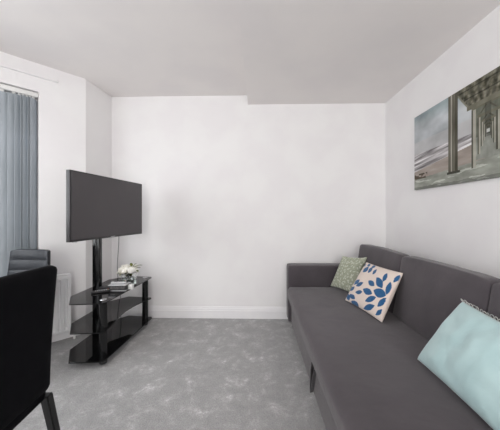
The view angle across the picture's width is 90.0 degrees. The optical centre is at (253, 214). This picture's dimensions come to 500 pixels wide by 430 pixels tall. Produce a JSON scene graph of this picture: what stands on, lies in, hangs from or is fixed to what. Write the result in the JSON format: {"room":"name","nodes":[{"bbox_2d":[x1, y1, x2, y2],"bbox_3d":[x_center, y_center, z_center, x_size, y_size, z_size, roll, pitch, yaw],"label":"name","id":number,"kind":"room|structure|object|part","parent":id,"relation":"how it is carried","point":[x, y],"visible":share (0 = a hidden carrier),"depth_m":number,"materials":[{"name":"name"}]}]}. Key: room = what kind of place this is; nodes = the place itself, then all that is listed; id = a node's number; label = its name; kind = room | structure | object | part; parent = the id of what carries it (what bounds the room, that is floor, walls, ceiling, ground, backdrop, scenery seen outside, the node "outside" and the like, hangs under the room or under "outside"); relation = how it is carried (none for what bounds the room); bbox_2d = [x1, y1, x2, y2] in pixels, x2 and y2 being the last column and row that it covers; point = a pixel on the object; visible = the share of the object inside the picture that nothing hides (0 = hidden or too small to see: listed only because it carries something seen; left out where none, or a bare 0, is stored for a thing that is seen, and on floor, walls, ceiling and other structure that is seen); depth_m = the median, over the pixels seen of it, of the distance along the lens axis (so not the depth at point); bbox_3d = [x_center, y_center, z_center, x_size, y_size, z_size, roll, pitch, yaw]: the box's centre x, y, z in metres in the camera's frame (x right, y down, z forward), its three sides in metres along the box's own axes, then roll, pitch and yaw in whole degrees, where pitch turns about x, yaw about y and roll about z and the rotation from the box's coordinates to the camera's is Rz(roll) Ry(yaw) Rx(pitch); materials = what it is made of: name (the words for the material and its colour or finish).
{"room":"living room","nodes":[
{"label":"living room","id":0,"kind":"room"},
{"bbox_2d":[0,51,85,322],"bbox_3d":[-2.060,-0.090,2.035,1.150,2.420,0.140,0,0,-44],"label":"wall","id":1,"kind":"structure","parent":0,"point":[61,104],"depth_m":2.23,"materials":[{"name":"paint"}]},
{"bbox_2d":[4,91,37,248],"bbox_3d":[-2.160,-0.195,1.985,0.678,1.730,0.050,0,0,-44],"label":"window","id":2,"kind":"structure","parent":1,"relation":"in","point":[36,99],"depth_m":2.20,"materials":[{"name":"white paint"}]},
{"bbox_2d":[0,83,37,276],"bbox_3d":[-2.109,-0.203,1.938,0.665,1.697,0.081,0,0,-44],"label":"vertical blind","id":3,"kind":"object","parent":2,"relation":"attached to","point":[18,108],"visible":0.85,"depth_m":2.06,"materials":[{"name":"grey fabric"}]},
{"bbox_2d":[0,62,57,82],"bbox_3d":[-2.069,-1.192,1.912,0.905,0.025,0.022,0,0,-44],"label":"trim","id":4,"kind":"structure","parent":1,"relation":"attached to","point":[4,65],"depth_m":2.09,"materials":[{"name":"paint"}]},
{"bbox_2d":[52,273,75,338],"bbox_3d":[-1.943,0.821,1.975,0.902,0.598,0.108,0,0,-44],"label":"radiator","id":5,"kind":"object","parent":1,"relation":"attached to","point":[62,309],"visible":0.29,"depth_m":2.18,"materials":[{"name":"metal"}]},
{"bbox_3d":[-1.938,0.785,1.935,0.845,0.499,0.042,0,0,-44],"label":"panel","id":6,"kind":"part","parent":5,"relation":"part of","materials":[{"name":"metal"}]},
{"bbox_2d":[57,273,70,327],"bbox_3d":[-1.946,0.768,1.944,0.854,0.493,0.059,0,0,-44],"label":"grille","id":7,"kind":"object","parent":5,"relation":"attached to","point":[63,280],"depth_m":2.19,"materials":[{"name":"metal"}]},
{"bbox_2d":[52,332,80,341],"bbox_3d":[-2.005,1.058,1.978,1.150,0.124,0.018,0,0,-44],"label":"baseboard","id":8,"kind":"structure","parent":1,"relation":"attached to","point":[67,334],"depth_m":2.25,"materials":[{"name":"white paint"}]},
{"bbox_2d":[86,79,111,314],"bbox_3d":[-1.717,-0.090,2.571,0.312,2.420,0.365,0,0,1],"label":"wall","id":9,"kind":"structure","parent":0,"point":[98,102],"depth_m":2.57,"materials":[{"name":"paint"}]},
{"bbox_2d":[0,0,246,96],"bbox_3d":[-0.609,-1.360,0.064,4.280,0.120,5.595,0,0,1],"label":"ceiling","id":10,"kind":"structure","parent":0,"point":[124,48],"depth_m":1.88,"materials":[{"name":"paint"}]},
{"bbox_2d":[13,318,325,429],"bbox_3d":[-0.609,1.180,0.064,4.280,0.120,5.595,0,0,1],"label":"floor","id":11,"kind":"structure","parent":0,"point":[172,373],"depth_m":1.68,"materials":[{"name":"carpet"}]},
{"bbox_2d":[7,249,50,274],"bbox_3d":[-1.723,0.694,1.732,0.364,0.853,0.452,0,0,5],"label":"dining chair","id":12,"kind":"object","parent":11,"relation":"on","point":[20,260],"visible":0.32,"depth_m":1.91,"materials":[{"name":"leather"}]},
{"bbox_2d":[0,265,59,429],"bbox_3d":[-0.938,0.654,0.710,0.552,0.933,0.470,0,0,-4],"label":"dining chair","id":13,"kind":"object","parent":11,"relation":"on","point":[27,298],"visible":1,"depth_m":0.83,"materials":[{"name":"black leather"}]},
{"bbox_3d":[-0.985,0.655,0.706,0.456,0.105,0.466,0,0,-4],"label":"seat","id":14,"kind":"part","parent":13,"relation":"part of","materials":[{"name":"black leather"}]},
{"bbox_3d":[-0.737,0.897,0.944,0.115,0.445,0.031,0,0,-4],"label":"leg","id":15,"kind":"part","parent":13,"relation":"part of","materials":[{"name":"black metal"}]},
{"bbox_2d":[68,239,151,364],"bbox_3d":[-1.255,0.455,2.216,0.414,1.330,0.844,0,0,1],"label":"tv stand","id":16,"kind":"object","parent":11,"relation":"on","point":[109,332],"visible":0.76,"depth_m":2.10,"materials":[{"name":"black glass"}]},
{"bbox_2d":[91,289,109,293],"bbox_3d":[-1.263,0.632,2.073,0.135,0.020,0.042,0,0,-27],"label":"remote control","id":17,"kind":"object","parent":16,"relation":"on","point":[103,290],"visible":1,"depth_m":2.06,"materials":[{"name":"black plastic"}]},
{"bbox_3d":[-1.138,0.876,1.897,0.059,0.452,0.038,0,0,1],"label":"post","id":18,"kind":"part","parent":16,"relation":"part of","materials":[{"name":"black metal"}]},
{"bbox_2d":[66,169,141,242],"bbox_3d":[-1.197,-0.058,2.086,0.062,0.498,0.810,0,0,9],"label":"television","id":19,"kind":"object","parent":16,"relation":"attached to","point":[97,206],"visible":1,"depth_m":1.95,"materials":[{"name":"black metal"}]},
{"bbox_2d":[99,284,109,289],"bbox_3d":[-1.280,0.626,2.171,0.079,0.030,0.094,0,0,-9],"label":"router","id":20,"kind":"object","parent":16,"relation":"on","point":[104,286],"visible":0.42,"depth_m":2.13,"materials":[{"name":"black plastic"}]},
{"bbox_2d":[68,316,151,363],"bbox_3d":[-1.245,1.064,2.216,0.394,0.008,0.844,0,0,1],"label":"shelf","id":21,"kind":"object","parent":16,"relation":"attached to","point":[86,351],"depth_m":2.09,"materials":[{"name":"black glass"}]},
{"bbox_2d":[70,296,150,334],"bbox_3d":[-1.244,0.860,2.216,0.383,0.008,0.825,0,0,1],"label":"shelf","id":22,"kind":"object","parent":16,"relation":"attached to","point":[89,323],"depth_m":2.09,"materials":[{"name":"black glass"}]},
{"bbox_2d":[69,276,151,304],"bbox_3d":[-1.244,0.646,2.216,0.389,0.008,0.835,0,0,1],"label":"shelf","id":23,"kind":"object","parent":16,"relation":"attached to","point":[85,297],"depth_m":1.99,"materials":[{"name":"black glass"}]},
{"bbox_2d":[117,236,120,317],"bbox_3d":[-1.361,0.557,2.527,0.086,1.120,0.335,0,0,-34],"label":"power cable","id":24,"kind":"object","parent":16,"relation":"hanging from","point":[118,236],"visible":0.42,"depth_m":2.66,"materials":[{"name":"grey plastic"}]},
{"bbox_2d":[108,282,130,290],"bbox_3d":[-1.153,0.617,2.157,0.148,0.050,0.104,0,0,-3],"label":"box","id":25,"kind":"object","parent":16,"relation":"on","point":[113,287],"visible":0.78,"depth_m":2.11,"materials":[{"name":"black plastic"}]},
{"bbox_2d":[111,280,126,283],"bbox_3d":[-1.162,0.581,2.162,0.120,0.020,0.036,0,0,-11],"label":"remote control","id":26,"kind":"object","parent":25,"relation":"on","point":[125,281],"visible":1,"depth_m":2.15,"materials":[{"name":"plastic"}]},
{"bbox_3d":[-1.153,0.595,2.157,0.148,0.006,0.104,0,0,-3],"label":"plate","id":27,"kind":"part","parent":25,"relation":"part of","materials":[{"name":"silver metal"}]},
{"bbox_2d":[121,272,136,284],"bbox_3d":[-1.148,0.582,2.302,0.132,0.120,0.132,0,0,1],"label":"glass vase","id":28,"kind":"object","parent":16,"relation":"on","point":[129,277],"visible":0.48,"depth_m":2.25,"materials":[{"name":"white"}]},
{"bbox_2d":[116,263,139,274],"bbox_3d":[-1.142,0.534,2.296,0.218,0.189,0.183,0,0,1],"label":"flower bouquet","id":29,"kind":"object","parent":28,"relation":"in","point":[131,268],"visible":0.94,"depth_m":2.27,"materials":[{"name":"beige plant"}]},
{"bbox_3d":[-1.106,0.876,2.557,0.059,0.452,0.038,0,0,1],"label":"post","id":30,"kind":"part","parent":16,"relation":"part of","materials":[{"name":"black metal"}]},
{"bbox_2d":[287,244,499,429],"bbox_3d":[0.741,0.700,1.473,0.843,0.841,2.374,0,0,1],"label":"sofa","id":31,"kind":"object","parent":11,"relation":"on","point":[365,372],"visible":0.66,"depth_m":1.31,"materials":[{"name":"grey fabric"}]},
{"bbox_3d":[0.762,0.795,2.582,0.825,0.575,0.154,0,0,1],"label":"armrest","id":32,"kind":"part","parent":31,"relation":"part of","materials":[{"name":"grey fabric"}]},
{"bbox_2d":[331,256,366,291],"bbox_3d":[0.880,0.540,2.349,0.148,0.324,0.323,0,0,-29],"label":"pillow","id":33,"kind":"object","parent":31,"relation":"on","point":[349,268],"visible":0.94,"depth_m":2.29,"materials":[{"name":"fabric"}]},
{"bbox_2d":[345,262,402,321],"bbox_3d":[0.887,0.543,1.851,0.217,0.301,0.447,0,0,-11],"label":"pillow","id":34,"kind":"object","parent":31,"relation":"on","point":[373,291],"visible":1,"depth_m":1.77,"materials":[{"name":"fabric"}]},
{"bbox_2d":[358,244,408,312],"bbox_3d":[1.073,0.500,2.146,0.175,0.441,0.718,0,0,1],"label":"cushion","id":35,"kind":"object","parent":31,"relation":"on","point":[382,257],"depth_m":2.00,"materials":[{"name":"grey fabric"}]},
{"bbox_2d":[393,256,499,339],"bbox_3d":[1.065,0.500,1.449,0.175,0.440,0.682,0,0,1],"label":"cushion","id":36,"kind":"object","parent":31,"relation":"on","point":[428,291],"depth_m":1.41,"materials":[{"name":"grey fabric"}]},
{"bbox_2d":[418,300,499,429],"bbox_3d":[0.885,0.547,0.969,0.246,0.306,0.454,0,0,1],"label":"pillow","id":37,"kind":"object","parent":31,"relation":"on","point":[464,351],"visible":1,"depth_m":0.96,"materials":[{"name":"teal fabric"}]},
{"bbox_2d":[487,282,499,320],"bbox_3d":[1.057,0.500,0.769,0.176,0.442,0.683,0,0,1],"label":"cushion","id":38,"kind":"object","parent":31,"relation":"on","point":[493,288],"depth_m":1.07,"materials":[{"name":"grey fabric"}]},
{"bbox_2d":[112,95,384,306],"bbox_3d":[-0.156,-0.090,2.778,3.430,2.420,0.158,0,0,1],"label":"wall","id":39,"kind":"structure","parent":0,"point":[235,192],"depth_m":2.72,"materials":[{"name":"paint"}]},
{"bbox_2d":[119,306,287,318],"bbox_3d":[-0.071,1.058,2.708,2.978,0.124,0.018,0,0,1],"label":"baseboard","id":40,"kind":"structure","parent":39,"relation":"attached to","point":[223,312],"depth_m":2.71,"materials":[{"name":"white paint"}]},
{"bbox_2d":[238,0,499,104],"bbox_3d":[0.618,-1.250,0.061,1.545,0.100,5.335,0,0,1],"label":"ceiling","id":41,"kind":"structure","parent":0,"point":[295,51],"depth_m":1.74,"materials":[{"name":"paint"}]},
{"bbox_2d":[385,5,499,278],"bbox_3d":[1.460,-0.090,0.033,0.140,2.420,5.297,0,0,1],"label":"wall","id":42,"kind":"structure","parent":0,"point":[455,224],"depth_m":1.86,"materials":[{"name":"paint"}]},
{"bbox_2d":[414,66,499,189],"bbox_3d":[1.395,-0.526,1.548,0.022,0.622,1.220,0,0,1],"label":"picture","id":43,"kind":"object","parent":42,"relation":"attached to","point":[457,139],"visible":1,"depth_m":1.67},
{"bbox_3d":[1.396,-0.526,1.548,0.021,0.622,1.220,0,0,1],"label":"stretcher frame","id":44,"kind":"part","parent":43,"relation":"part of","materials":[{"name":"fabric"}]}
]}

